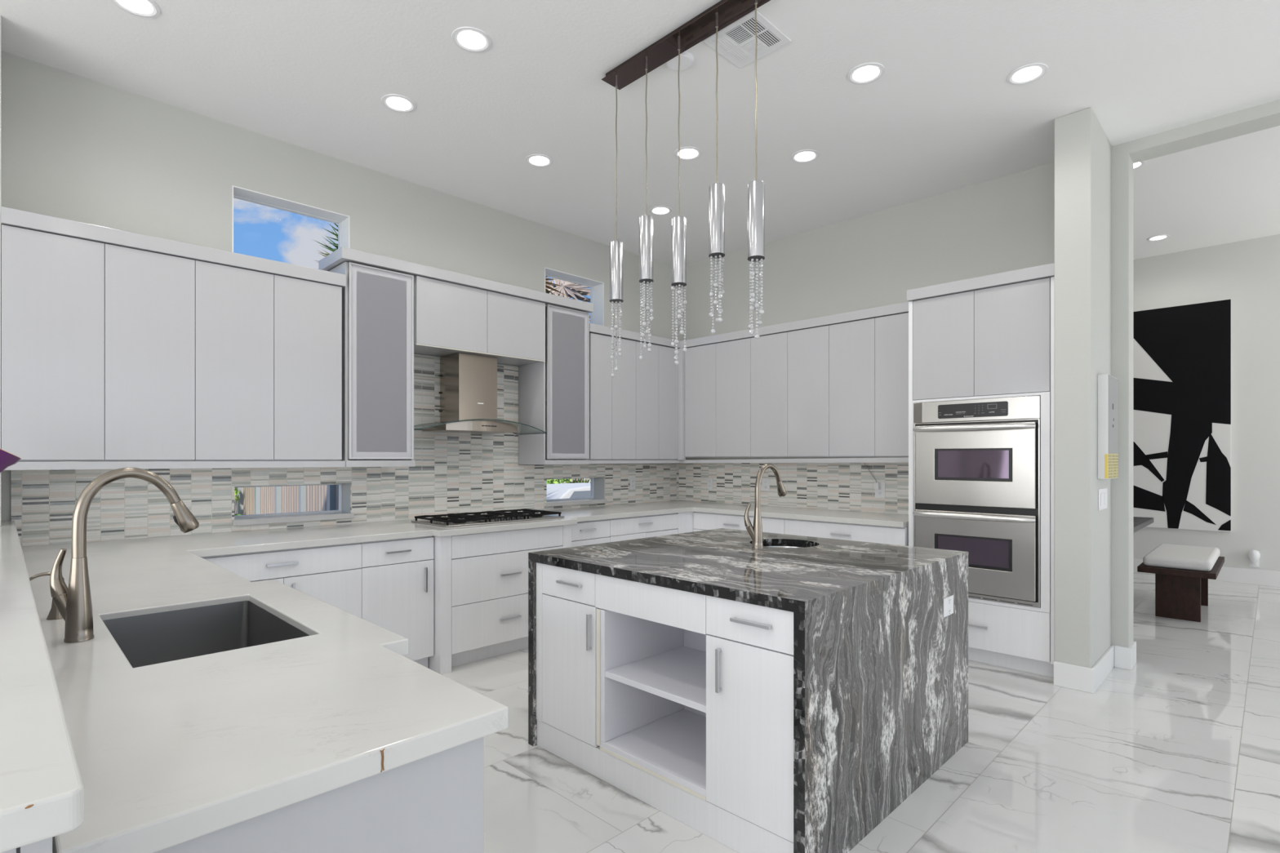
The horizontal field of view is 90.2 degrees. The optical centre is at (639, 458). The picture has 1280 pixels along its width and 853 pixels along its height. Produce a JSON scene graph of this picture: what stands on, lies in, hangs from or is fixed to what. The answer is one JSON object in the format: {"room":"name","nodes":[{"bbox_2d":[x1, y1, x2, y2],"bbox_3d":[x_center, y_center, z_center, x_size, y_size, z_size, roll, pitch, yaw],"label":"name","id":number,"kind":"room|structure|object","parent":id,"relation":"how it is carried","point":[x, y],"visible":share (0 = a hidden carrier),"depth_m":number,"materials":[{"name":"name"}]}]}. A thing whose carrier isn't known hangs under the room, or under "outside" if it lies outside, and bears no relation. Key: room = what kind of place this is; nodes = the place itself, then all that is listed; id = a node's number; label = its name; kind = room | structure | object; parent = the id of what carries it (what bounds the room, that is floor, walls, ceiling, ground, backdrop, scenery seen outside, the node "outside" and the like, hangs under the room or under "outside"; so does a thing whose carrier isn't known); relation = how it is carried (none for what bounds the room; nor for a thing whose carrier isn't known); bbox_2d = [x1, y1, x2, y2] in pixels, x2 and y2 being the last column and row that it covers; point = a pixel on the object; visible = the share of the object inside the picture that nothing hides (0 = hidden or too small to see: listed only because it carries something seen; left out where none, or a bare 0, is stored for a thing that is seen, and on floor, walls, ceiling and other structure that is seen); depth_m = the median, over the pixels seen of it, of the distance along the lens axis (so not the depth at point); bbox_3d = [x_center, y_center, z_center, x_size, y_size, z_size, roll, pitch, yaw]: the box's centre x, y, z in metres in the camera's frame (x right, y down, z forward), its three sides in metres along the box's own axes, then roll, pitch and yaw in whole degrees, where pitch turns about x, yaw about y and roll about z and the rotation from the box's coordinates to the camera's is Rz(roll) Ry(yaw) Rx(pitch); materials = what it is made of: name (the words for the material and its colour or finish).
{"room":"kitchen","nodes":[
{"label":"kitchen","id":0,"kind":"room"},
{"bbox_2d":[0,50,678,520],"bbox_3d":[-3.236,-0.437,3.326,0.200,3.600,10.555,0,0,45],"label":"wall","id":1,"kind":"structure","parent":0,"point":[76,148],"depth_m":3.82,"materials":[{"name":"grey paint"}]},
{"bbox_2d":[0,224,195,461],"bbox_3d":[-2.816,-0.535,3.340,0.374,1.096,0.746,0,0,45],"label":"upper cabinet","id":2,"kind":"object","parent":1,"relation":"attached to","point":[98,339],"visible":0.87,"depth_m":3.17,"materials":[{"name":"white paint"}]},
{"bbox_2d":[0,206,346,288],"bbox_3d":[-2.533,-1.124,3.616,0.386,0.074,1.539,0,0,45],"label":"crown molding","id":3,"kind":"structure","parent":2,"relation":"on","point":[9,216],"depth_m":3.35,"materials":[{"name":"white paint"}]},
{"bbox_2d":[194,260,342,461],"bbox_3d":[-2.281,-0.535,3.878,0.374,1.096,0.770,0,0,45],"label":"upper cabinet","id":4,"kind":"object","parent":1,"relation":"attached to","point":[268,347],"visible":0.93,"depth_m":3.72,"materials":[{"name":"white paint"}]},
{"bbox_2d":[4,461,345,470],"bbox_3d":[-2.412,0.034,3.496,0.019,0.040,1.539,0,0,45],"label":"rail","id":5,"kind":"object","parent":4,"relation":"attached to","point":[71,464],"visible":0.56,"depth_m":3.38,"materials":[{"name":"white paint"}]},
{"bbox_2d":[231,185,350,252],"bbox_3d":[-2.323,-1.379,4.234,0.184,0.605,0.705,0,0,45],"label":"window","id":6,"kind":"structure","parent":1,"relation":"in","point":[343,220],"depth_m":4.25,"materials":[{"name":"white paint"}]},
{"bbox_2d":[231,483,354,525],"bbox_3d":[-2.306,0.291,4.226,0.219,0.241,0.722,0,0,45],"label":"window","id":7,"kind":"structure","parent":1,"relation":"in","point":[268,518],"depth_m":4.20,"materials":[{"name":"white paint"}]},
{"bbox_2d":[11,354,679,546],"bbox_3d":[-1.383,-0.164,5.040,0.010,1.226,5.109,0,0,45],"label":"tile backsplash","id":8,"kind":"structure","parent":1,"relation":"attached to","point":[453,473],"depth_m":4.59,"materials":[{"name":"tile"}]},
{"bbox_2d":[630,477,635,489],"bbox_3d":[-0.072,0.249,6.344,0.008,0.118,0.072,0,0,45],"label":"power outlet","id":9,"kind":"object","parent":8,"relation":"attached to","point":[632,479],"visible":1,"depth_m":6.34,"materials":[{"name":"white plastic"}]},
{"bbox_2d":[324,262,415,466],"bbox_3d":[-1.827,-0.598,4.324,0.388,1.303,0.456,0,0,45],"label":"upper cabinet","id":10,"kind":"object","parent":1,"relation":"attached to","point":[378,304],"visible":0.79,"depth_m":4.17,"materials":[{"name":"white paint"}]},
{"bbox_2d":[318,246,593,312],"bbox_3d":[-1.274,-1.290,4.864,0.410,0.070,2.078,0,0,45],"label":"crown molding","id":11,"kind":"structure","parent":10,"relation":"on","point":[342,255],"depth_m":4.47,"materials":[{"name":"white paint"}]},
{"bbox_2d":[413,275,545,366],"bbox_3d":[-1.281,-1.014,4.873,0.388,0.470,1.088,0,0,45],"label":"upper cabinet","id":12,"kind":"object","parent":1,"relation":"attached to","point":[450,318],"visible":0.95,"depth_m":4.69,"materials":[{"name":"white paint"}]},
{"bbox_2d":[413,352,546,435],"bbox_3d":[-1.245,-0.490,4.827,0.483,0.582,1.040,0,0,45],"label":"range hood","id":13,"kind":"object","parent":1,"relation":"attached to","point":[468,392],"visible":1,"depth_m":4.77,"materials":[{"name":"silver metal"}]},
{"bbox_2d":[517,304,589,464],"bbox_3d":[-0.731,-0.600,5.426,0.388,1.298,0.466,0,0,45],"label":"upper cabinet","id":14,"kind":"object","parent":1,"relation":"attached to","point":[553,393],"visible":0.91,"depth_m":5.28,"materials":[{"name":"white paint"}]},
{"bbox_2d":[544,266,604,325],"bbox_3d":[-0.655,-1.379,5.912,0.184,0.605,0.697,0,0,45],"label":"window","id":15,"kind":"structure","parent":1,"relation":"in","point":[597,288],"depth_m":6.10,"materials":[{"name":"white paint"}]},
{"bbox_2d":[545,477,607,506],"bbox_3d":[-0.638,0.299,5.904,0.219,0.245,0.713,0,0,45],"label":"window","id":16,"kind":"structure","parent":1,"relation":"in","point":[585,500],"depth_m":5.91,"materials":[{"name":"clear glass"}]},
{"bbox_2d":[587,333,635,460],"bbox_3d":[-0.364,-0.535,5.806,0.374,1.096,0.552,0,0,45],"label":"upper cabinet","id":17,"kind":"object","parent":1,"relation":"attached to","point":[612,400],"visible":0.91,"depth_m":5.65,"materials":[{"name":"white paint"}]},
{"bbox_2d":[634,341,685,460],"bbox_3d":[0.076,-0.535,6.209,0.428,1.097,0.637,0,0,45],"label":"upper cabinet","id":18,"kind":"object","parent":1,"relation":"attached to","point":[657,373],"depth_m":6.10,"materials":[{"name":"white paint"}]},
{"bbox_2d":[0,0,1279,265],"bbox_3d":[-0.139,-2.144,0.244,8.940,0.185,10.550,0,0,45],"label":"ceiling","id":19,"kind":"structure","parent":0,"point":[944,115],"depth_m":3.54,"materials":[{"name":"white paint"}]},
{"bbox_2d":[110,0,160,17],"bbox_3d":[-2.275,-2.049,2.870,0.192,0.006,0.192,0,0,45],"label":"recessed light","id":20,"kind":"object","parent":19,"relation":"in","point":[142,8],"visible":1,"depth_m":2.90,"materials":[{"name":"white plastic"}]},
{"bbox_2d":[381,93,416,112],"bbox_3d":[-1.392,-2.049,3.683,0.192,0.006,0.192,0,0,45],"label":"recessed light","id":21,"kind":"object","parent":19,"relation":"in","point":[394,102],"visible":1,"depth_m":3.68,"materials":[{"name":"white plastic"}]},
{"bbox_2d":[451,26,492,53],"bbox_3d":[-0.824,-2.049,3.123,0.192,0.006,0.192,0,0,45],"label":"recessed light","id":22,"kind":"object","parent":19,"relation":"in","point":[471,39],"visible":1,"depth_m":3.12,"materials":[{"name":"white plastic"}]},
{"bbox_2d":[524,153,553,167],"bbox_3d":[-0.693,-2.049,4.389,0.192,0.006,0.192,0,0,45],"label":"recessed light","id":23,"kind":"object","parent":19,"relation":"in","point":[536,160],"visible":1,"depth_m":4.38,"materials":[{"name":"white plastic"}]},
{"bbox_2d":[648,205,672,215],"bbox_3d":[0.171,-2.049,5.273,0.192,0.006,0.192,0,0,45],"label":"recessed light","id":24,"kind":"object","parent":19,"relation":"in","point":[659,210],"visible":1,"depth_m":5.27,"materials":[{"name":"white plastic"}]},
{"bbox_2d":[665,50,693,71],"bbox_3d":[0.201,-2.040,3.272,0.148,0.024,0.148,0,0,45],"label":"smoke detector","id":25,"kind":"object","parent":19,"relation":"attached to","point":[686,58],"visible":0.78,"depth_m":3.27,"materials":[{"name":"white plastic"}]},
{"bbox_2d":[601,0,770,377],"bbox_3d":[0.196,-1.245,3.098,1.001,1.614,0.134,0,0,45],"label":"chandelier","id":26,"kind":"object","parent":19,"relation":"hanging from","point":[723,13],"visible":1,"depth_m":3.07,"materials":[{"name":"grey metal"}]},
{"bbox_2d":[673,146,702,160],"bbox_3d":[0.322,-2.049,4.287,0.192,0.006,0.192,0,0,45],"label":"recessed light","id":27,"kind":"object","parent":19,"relation":"in","point":[688,153],"visible":0.92,"depth_m":4.28,"materials":[{"name":"white plastic"}]},
{"bbox_2d":[702,9,791,68],"bbox_3d":[0.524,-2.046,3.126,0.310,0.010,0.308,0,0,45],"label":"ceiling vent","id":28,"kind":"object","parent":19,"relation":"in","point":[736,42],"visible":0.96,"depth_m":3.11,"materials":[{"name":"white plastic"}]},
{"bbox_2d":[790,149,819,163],"bbox_3d":[1.118,-2.049,4.326,0.192,0.006,0.192,0,0,45],"label":"recessed light","id":29,"kind":"object","parent":19,"relation":"in","point":[804,156],"visible":1,"depth_m":4.32,"materials":[{"name":"white plastic"}]},
{"bbox_2d":[847,62,884,84],"bbox_3d":[1.203,-2.049,3.397,0.192,0.006,0.192,0,0,45],"label":"recessed light","id":30,"kind":"object","parent":19,"relation":"in","point":[866,73],"visible":1,"depth_m":3.39,"materials":[{"name":"white plastic"}]},
{"bbox_2d":[1006,62,1048,84],"bbox_3d":[2.063,-2.049,3.401,0.192,0.006,0.192,0,0,45],"label":"recessed light","id":31,"kind":"object","parent":19,"relation":"in","point":[1027,73],"visible":1,"depth_m":3.40,"materials":[{"name":"white plastic"}]},
{"bbox_2d":[652,259,686,341],"bbox_3d":[0.308,-1.609,6.671,0.110,0.885,0.415,0,0,45],"label":"wall","id":32,"kind":"structure","parent":0,"point":[662,292],"depth_m":6.64,"materials":[{"name":"grey paint"}]},
{"bbox_2d":[743,462,786,548],"bbox_3d":[0.653,0.235,3.292,0.081,0.426,0.300,0,0,45],"label":"faucet","id":33,"kind":"object","parent":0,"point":[755,532],"visible":1,"depth_m":3.20,"materials":[{"name":"silver metal"}]},
{"bbox_2d":[765,546,802,547],"bbox_3d":[0.766,0.553,3.391,0.404,0.128,0.404,0,0,45],"label":"bar sink","id":34,"kind":"object","parent":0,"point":[766,546],"visible":0.04,"depth_m":3.56,"materials":[{"name":"silver metal"}]},
{"bbox_2d":[442,572,1279,852],"bbox_3d":[1.373,1.423,1.878,9.100,0.120,15.000,0,0,45],"label":"floor","id":35,"kind":"structure","parent":0,"point":[1178,751],"depth_m":2.81,"materials":[{"name":"stone"}]},
{"bbox_2d":[0,15,52,852],"bbox_3d":[-1.951,-0.344,1.853,3.700,3.415,0.197,0,0,45],"label":"wall","id":36,"kind":"structure","parent":35,"relation":"on","point":[45,846],"depth_m":0.62,"materials":[{"name":"white paint"}]},
{"bbox_2d":[0,520,84,852],"bbox_3d":[-1.999,0.332,1.775,3.740,0.038,0.418,0,0,45],"label":"raised bar","id":37,"kind":"object","parent":36,"relation":"on","point":[42,788],"visible":1,"depth_m":0.74,"materials":[{"name":"white stone"}]},
{"bbox_2d":[0,448,21,472],"bbox_3d":[-2.758,0.088,2.686,0.220,0.449,0.220,0,0,45],"label":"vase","id":38,"kind":"object","parent":37,"relation":"on","point":[6,459],"visible":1,"depth_m":2.69,"materials":[{"name":"purple glass"}]},
{"bbox_2d":[202,542,361,618],"bbox_3d":[-2.184,0.926,3.696,0.768,0.873,0.842,0,0,45],"label":"base cabinet","id":39,"kind":"object","parent":35,"relation":"on","point":[331,575],"visible":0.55,"depth_m":3.56,"materials":[{"name":"white laminate"}]},
{"bbox_2d":[155,737,483,852],"bbox_3d":[-1.415,0.926,1.911,2.698,0.873,0.635,0,0,45],"label":"base cabinet","id":40,"kind":"object","parent":35,"relation":"on","point":[433,803],"visible":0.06,"depth_m":1.01,"materials":[{"name":"white paint"}]},
{"bbox_2d":[360,536,433,668],"bbox_3d":[-1.727,0.926,4.155,0.768,0.873,0.451,0,0,45],"label":"base cabinet","id":41,"kind":"object","parent":35,"relation":"on","point":[397,575],"visible":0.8,"depth_m":3.92,"materials":[{"name":"white laminate"}]},
{"bbox_2d":[428,536,451,675],"bbox_3d":[-1.434,0.926,4.247,0.578,0.873,0.076,0,0,45],"label":"post","id":42,"kind":"object","parent":35,"relation":"on","point":[440,663],"visible":0.22,"depth_m":4.05,"materials":[{"name":"white laminate"}]},
{"bbox_2d":[451,525,563,667],"bbox_3d":[-1.166,0.926,4.669,0.838,0.873,0.899,0,0,45],"label":"base cabinet","id":43,"kind":"object","parent":35,"relation":"on","point":[490,570],"visible":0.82,"depth_m":4.29,"materials":[{"name":"white laminate"}]},
{"bbox_2d":[561,524,571,548],"bbox_3d":[-0.744,0.926,4.940,0.578,0.873,0.078,0,0,45],"label":"post","id":44,"kind":"object","parent":35,"relation":"on","point":[567,528],"visible":0.04,"depth_m":4.73,"materials":[{"name":"white laminate"}]},
{"bbox_2d":[571,519,609,546],"bbox_3d":[-0.657,0.926,5.256,0.732,0.873,0.487,0,0,45],"label":"base cabinet","id":45,"kind":"object","parent":35,"relation":"on","point":[589,532],"visible":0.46,"depth_m":5.04,"materials":[{"name":"white laminate"}]},
{"bbox_2d":[608,513,678,542],"bbox_3d":[-0.191,0.926,5.726,0.732,0.873,0.834,0,0,45],"label":"base cabinet","id":46,"kind":"object","parent":35,"relation":"on","point":[652,526],"visible":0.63,"depth_m":5.45,"materials":[{"name":"white laminate"}]},
{"bbox_2d":[693,511,786,533],"bbox_3d":[1.044,0.926,5.786,0.974,0.873,0.628,0,0,45],"label":"base cabinet","id":47,"kind":"object","parent":35,"relation":"on","point":[701,521],"visible":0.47,"depth_m":5.63,"materials":[{"name":"white laminate"}]},
{"bbox_2d":[676,511,693,533],"bbox_3d":[0.419,0.872,5.865,0.020,0.765,0.223,0,0,45],"label":"strip","id":48,"kind":"object","parent":47,"relation":"attached to","point":[685,519],"visible":0.13,"depth_m":5.85,"materials":[{"name":"white laminate"}]},
{"bbox_2d":[528,528,968,852],"bbox_3d":[0.522,0.906,3.058,1.482,0.914,1.517,0,0,45],"label":"kitchen island","id":49,"kind":"object","parent":35,"relation":"on","point":[766,700],"visible":0.98,"depth_m":2.50,"materials":[{"name":"grey stone"}]},
{"bbox_2d":[604,646,706,713],"bbox_3d":[0.226,0.909,2.680,0.548,0.025,0.508,0,0,45],"label":"shelf","id":50,"kind":"object","parent":49,"relation":"attached to","point":[677,674],"depth_m":2.66,"materials":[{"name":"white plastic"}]},
{"bbox_2d":[942,595,953,617],"bbox_3d":[1.392,0.665,2.875,0.008,0.082,0.115,0,0,45],"label":"power outlet","id":51,"kind":"object","parent":49,"relation":"attached to","point":[948,602],"visible":1,"depth_m":2.86,"materials":[{"name":"white plastic"}]},
{"bbox_2d":[947,607,951,615],"bbox_3d":[1.393,0.689,2.873,0.003,0.032,0.032,0,0,45],"label":"socket","id":52,"kind":"object","parent":51,"relation":"attached to","point":[948,608],"depth_m":2.87,"materials":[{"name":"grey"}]},
{"bbox_2d":[947,596,951,604],"bbox_3d":[1.393,0.641,2.873,0.003,0.032,0.032,0,0,45],"label":"socket","id":53,"kind":"object","parent":51,"relation":"attached to","point":[948,597],"depth_m":2.87,"materials":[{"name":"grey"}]},
{"bbox_2d":[784,519,908,546],"bbox_3d":[1.741,0.926,5.093,0.989,0.873,0.628,0,0,45],"label":"base cabinet","id":54,"kind":"object","parent":35,"relation":"on","point":[846,531],"visible":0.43,"depth_m":4.83,"materials":[{"name":"white laminate"}]},
{"bbox_2d":[21,500,908,852],"bbox_3d":[-0.123,0.469,3.790,3.558,0.040,5.107,0,0,45],"label":"countertop","id":55,"kind":"structure","parent":54,"relation":"on","point":[171,753],"depth_m":1.20,"materials":[{"name":"white stone"}]},
{"bbox_2d":[29,572,64,620],"bbox_3d":[-1.657,0.382,1.780,0.048,0.132,0.096,0,0,45],"label":"soap dispenser","id":56,"kind":"object","parent":55,"relation":"on","point":[54,614],"visible":0.36,"depth_m":1.78,"materials":[{"name":"silver metal"}]},
{"bbox_2d":[49,467,199,643],"bbox_3d":[-1.329,0.235,1.659,0.081,0.426,0.300,0,0,45],"label":"faucet","id":57,"kind":"object","parent":55,"relation":"on","point":[73,603],"visible":1,"depth_m":1.57,"materials":[{"name":"silver metal"}]},
{"bbox_2d":[102,600,310,667],"bbox_3d":[-1.191,0.583,1.740,0.665,0.231,0.376,0,0,45],"label":"sink","id":58,"kind":"object","parent":55,"relation":"in","point":[148,639],"visible":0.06,"depth_m":1.97,"materials":[{"name":"silver metal"}]},
{"bbox_2d":[411,508,564,527],"bbox_3d":[-1.098,0.425,4.690,0.500,0.046,0.987,0,0,45],"label":"gas cooktop","id":59,"kind":"object","parent":55,"relation":"in","point":[500,516],"visible":1,"depth_m":4.53,"materials":[{"name":"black metal"}]},
{"bbox_2d":[908,276,1054,677],"bbox_3d":[2.428,0.123,4.419,0.900,2.479,0.616,0,0,45],"label":"tall cabinet","id":60,"kind":"object","parent":35,"relation":"on","point":[997,342],"visible":0.49,"depth_m":4.13,"materials":[{"name":"white laminate"}]},
{"bbox_2d":[906,262,1054,301],"bbox_3d":[2.427,-1.157,4.420,0.902,0.075,0.616,0,0,45],"label":"crown molding","id":61,"kind":"structure","parent":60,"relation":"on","point":[1045,271],"depth_m":4.17,"materials":[{"name":"white paint"}]},
{"bbox_2d":[1054,107,1111,668],"bbox_3d":[2.798,-0.344,4.019,0.185,3.415,0.665,0,0,45],"label":"wall pier","id":62,"kind":"object","parent":35,"relation":"on","point":[1082,149],"visible":0.84,"depth_m":3.80,"materials":[{"name":"grey paint"}]},
{"bbox_2d":[1053,644,1114,693],"bbox_3d":[2.797,1.292,4.007,0.201,0.142,0.680,0,0,45],"label":"baseboard","id":63,"kind":"structure","parent":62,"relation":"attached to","point":[1077,677],"depth_m":3.79,"materials":[{"name":"white paint"}]},
{"bbox_2d":[1097,488,1107,511],"bbox_3d":[2.842,0.248,3.924,0.010,0.129,0.290,0,0,45],"label":"light switch","id":64,"kind":"object","parent":62,"relation":"attached to","point":[1102,493],"visible":1,"depth_m":3.91,"materials":[{"name":"white plastic"}]},
{"bbox_2d":[1097,373,1118,479],"bbox_3d":[2.899,-0.192,3.950,0.054,0.630,0.349,0,0,45],"label":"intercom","id":65,"kind":"object","parent":62,"relation":"attached to","point":[1107,384],"visible":1,"depth_m":3.84,"materials":[{"name":"white plastic"}]},
{"bbox_2d":[1133,516,1153,533],"bbox_3d":[4.247,0.988,6.283,1.064,0.750,2.000,0,0,45],"label":"dining table","id":66,"kind":"object","parent":35,"relation":"on","point":[1140,522],"visible":0.03,"depth_m":6.25,"materials":[{"name":"grey"}]},
{"bbox_2d":[1137,556,1224,622],"bbox_3d":[4.866,1.142,5.717,0.500,0.442,1.250,0,0,45],"label":"bench","id":67,"kind":"object","parent":35,"relation":"on","point":[1180,593],"visible":0.77,"depth_m":5.40,"materials":[{"name":"brown wood"}]},
{"bbox_2d":[1142,543,1220,571],"bbox_3d":[4.868,0.876,5.718,0.444,0.090,1.145,0,0,45],"label":"cushion","id":68,"kind":"object","parent":67,"relation":"on","point":[1165,555],"visible":1,"depth_m":5.43,"materials":[{"name":"white fabric"}]},
{"bbox_2d":[912,395,1040,608],"bbox_3d":[2.366,0.268,4.391,0.775,1.317,0.636,0,0,45],"label":"double oven","id":69,"kind":"object","parent":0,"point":[977,462],"visible":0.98,"depth_m":4.15,"materials":[{"name":"silver metal"}]},
{"bbox_2d":[678,98,1279,647],"bbox_3d":[3.053,-0.512,4.375,7.240,3.750,0.200,0,0,45],"label":"wall","id":70,"kind":"structure","parent":0,"point":[1005,224],"depth_m":4.83,"materials":[{"name":"grey paint"}]},
{"bbox_2d":[684,337,751,457],"bbox_3d":[0.856,-0.549,6.137,0.777,1.074,0.396,0,0,45],"label":"upper cabinet","id":71,"kind":"object","parent":70,"relation":"attached to","point":[717,376],"visible":0.82,"depth_m":5.97,"materials":[{"name":"white paint"}]},
{"bbox_2d":[589,302,908,348],"bbox_3d":[0.811,-1.125,5.343,2.694,0.071,1.586,0,0,45],"label":"crown molding","id":72,"kind":"structure","parent":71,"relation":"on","point":[901,308],"depth_m":5.51,"materials":[{"name":"white paint"}]},
{"bbox_2d":[751,325,830,457],"bbox_3d":[1.403,-0.549,5.593,0.765,1.074,0.396,0,0,45],"label":"upper cabinet","id":73,"kind":"object","parent":70,"relation":"attached to","point":[790,370],"visible":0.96,"depth_m":5.43,"materials":[{"name":"white paint"}]},
{"bbox_2d":[679,462,908,514],"bbox_3d":[1.371,0.240,5.898,2.684,0.418,0.010,0,0,45],"label":"tile backsplash","id":74,"kind":"structure","parent":70,"relation":"attached to","point":[845,486],"depth_m":5.75,"materials":[{"name":"tile"}]},
{"bbox_2d":[706,477,712,489],"bbox_3d":[0.716,0.256,6.535,0.072,0.118,0.008,0,0,45],"label":"power outlet","id":75,"kind":"object","parent":74,"relation":"attached to","point":[709,480],"visible":1,"depth_m":6.53,"materials":[{"name":"white plastic"}]},
{"bbox_2d":[761,478,769,491],"bbox_3d":[1.195,0.248,6.059,0.085,0.118,0.008,0,0,45],"label":"power outlet","id":76,"kind":"object","parent":74,"relation":"attached to","point":[765,482],"visible":1,"depth_m":6.06,"materials":[{"name":"white plastic"}]},
{"bbox_2d":[863,462,879,489],"bbox_3d":[1.919,0.141,5.307,0.152,0.228,0.042,0,0,45],"label":"power adapter","id":77,"kind":"object","parent":74,"relation":"attached to","point":[877,485],"visible":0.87,"depth_m":5.25,"materials":[{"name":"white plastic"}]},
{"bbox_2d":[875,481,884,498],"bbox_3d":[1.983,0.260,5.275,0.085,0.135,0.008,0,0,45],"label":"power outlet","id":78,"kind":"object","parent":74,"relation":"attached to","point":[880,493],"visible":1,"depth_m":5.26,"materials":[{"name":"white plastic"}]},
{"bbox_2d":[829,312,908,457],"bbox_3d":[1.924,-0.549,5.075,0.702,1.074,0.396,0,0,45],"label":"upper cabinet","id":79,"kind":"object","parent":70,"relation":"attached to","point":[868,358],"visible":0.71,"depth_m":4.94,"materials":[{"name":"white paint"}]},
{"bbox_2d":[589,457,908,463],"bbox_3d":[0.797,0.018,5.090,2.323,0.055,1.211,0,0,45],"label":"rail","id":80,"kind":"object","parent":79,"relation":"attached to","point":[899,460],"visible":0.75,"depth_m":5.51,"materials":[{"name":"white paint"}]},
{"bbox_2d":[1114,641,1136,670],"bbox_3d":[3.206,1.292,4.212,0.088,0.142,0.216,0,0,45],"label":"baseboard","id":81,"kind":"structure","parent":70,"relation":"attached to","point":[1125,658],"depth_m":4.14,"materials":[{"name":"white paint"}]},
{"bbox_2d":[1133,234,1279,571],"bbox_3d":[6.591,-0.512,7.125,9.100,3.750,0.200,0,0,45],"label":"wall","id":82,"kind":"structure","parent":0,"point":[1246,273],"depth_m":6.97,"materials":[{"name":"white paint"}]},
{"bbox_2d":[1133,298,1231,532],"bbox_3d":[5.972,-0.473,7.564,1.522,2.563,0.048,0,0,45],"label":"painting","id":83,"kind":"object","parent":82,"relation":"attached to","point":[1182,353],"visible":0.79,"depth_m":7.29,"materials":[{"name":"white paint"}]},
{"bbox_2d":[1133,558,1279,586],"bbox_3d":[6.571,1.280,6.992,8.540,0.165,0.018,0,0,45],"label":"baseboard","id":84,"kind":"structure","parent":82,"relation":"attached to","point":[1234,575],"depth_m":6.95,"materials":[{"name":"white paint"}]},
{"bbox_2d":[1248,550,1260,564],"bbox_3d":[6.622,1.067,6.877,0.096,0.163,0.096,0,0,45],"label":"night light","id":85,"kind":"object","parent":82,"relation":"attached to","point":[1254,556],"visible":1,"depth_m":6.85,"materials":[{"name":"white plastic"}]},
{"bbox_2d":[1249,559,1259,567],"bbox_3d":[6.658,1.113,6.912,0.075,0.120,0.008,0,0,45],"label":"power outlet","id":86,"kind":"object","parent":82,"relation":"attached to","point":[1257,565],"visible":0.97,"depth_m":6.90,"materials":[{"name":"white plastic"}]},
{"bbox_2d":[1133,125,1279,259],"bbox_3d":[5.149,-2.462,5.562,8.940,0.150,4.450,0,0,45],"label":"ceiling","id":87,"kind":"structure","parent":0,"point":[1225,191],"depth_m":5.77,"materials":[{"name":"white paint"}]},
{"bbox_2d":[1133,160,1145,168],"bbox_3d":[3.994,-2.384,5.194,0.192,0.006,0.192,0,0,45],"label":"recessed light","id":88,"kind":"object","parent":87,"relation":"in","point":[1137,165],"visible":0.28,"depth_m":5.17,"materials":[{"name":"white plastic"}]},
{"bbox_2d":[1146,234,1169,240],"bbox_3d":[5.597,-2.384,6.890,0.192,0.006,0.192,0,0,45],"label":"recessed light","id":89,"kind":"object","parent":87,"relation":"in","point":[1157,237],"visible":1,"depth_m":6.89,"materials":[{"name":"white plastic"}]},
{"label":"outside","id":90,"kind":"structure","parent":0,"visible":0},
{"bbox_3d":[-8.086,1.483,13.681,21.240,0.040,24.000,0,0,45],"label":"ground","id":91,"kind":"structure","parent":90,"visible":0},
{"bbox_2d":[234,487,239,515],"bbox_3d":[-5.372,0.597,8.175,1.250,1.887,0.419,0,0,45],"label":"vine","id":92,"kind":"object","parent":91,"relation":"on","point":[236,491],"visible":0.02,"depth_m":8.02,"materials":[{"name":"green plant"}]},
{"bbox_2d":[234,484,338,515],"bbox_3d":[-4.649,0.463,7.854,7.070,2.000,0.073,0,0,45],"label":"window","id":93,"kind":"structure","parent":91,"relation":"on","point":[290,499],"depth_m":7.30,"materials":[{"name":"glass"}]},
{"bbox_2d":[315,222,337,269],"bbox_3d":[-3.309,-0.966,8.118,0.648,4.882,1.688,0,0,45],"label":"palm tree","id":94,"kind":"object","parent":91,"relation":"on","point":[334,244],"visible":0.02,"depth_m":7.57,"materials":[{"name":"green plant"}]},
{"bbox_2d":[546,479,585,484],"bbox_3d":[-2.175,0.930,14.466,1.114,1.382,1.983,0,0,45],"label":"shrub","id":95,"kind":"object","parent":91,"relation":"on","point":[548,481],"visible":0.03,"depth_m":14.49,"materials":[{"name":"green plant"}]},
{"bbox_2d":[545,275,590,321],"bbox_3d":[-1.330,-0.693,8.030,2.388,4.334,2.235,0,0,45],"label":"palm tree","id":96,"kind":"object","parent":91,"relation":"on","point":[562,288],"visible":0.02,"depth_m":7.71,"materials":[{"name":"brown plant"}]},
{"bbox_2d":[546,482,590,499],"bbox_3d":[-0.699,0.963,11.728,1.670,1.000,4.238,0,0,45],"label":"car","id":97,"kind":"object","parent":91,"relation":"on","point":[560,491],"visible":0.09,"depth_m":10.51,"materials":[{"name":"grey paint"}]},
{"bbox_2d":[560,478,590,483],"bbox_3d":[-2.060,0.363,15.798,0.200,2.200,12.500,0,0,45],"label":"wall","id":98,"kind":"structure","parent":91,"relation":"on","point":[576,478],"depth_m":16.26,"materials":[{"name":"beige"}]},
{"bbox_2d":[563,478,590,483],"bbox_3d":[-1.238,0.899,13.350,0.672,1.251,1.155,0,0,24],"label":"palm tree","id":99,"kind":"object","parent":91,"relation":"on","point":[578,479],"visible":0.02,"depth_m":13.38,"materials":[{"name":"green plant"}]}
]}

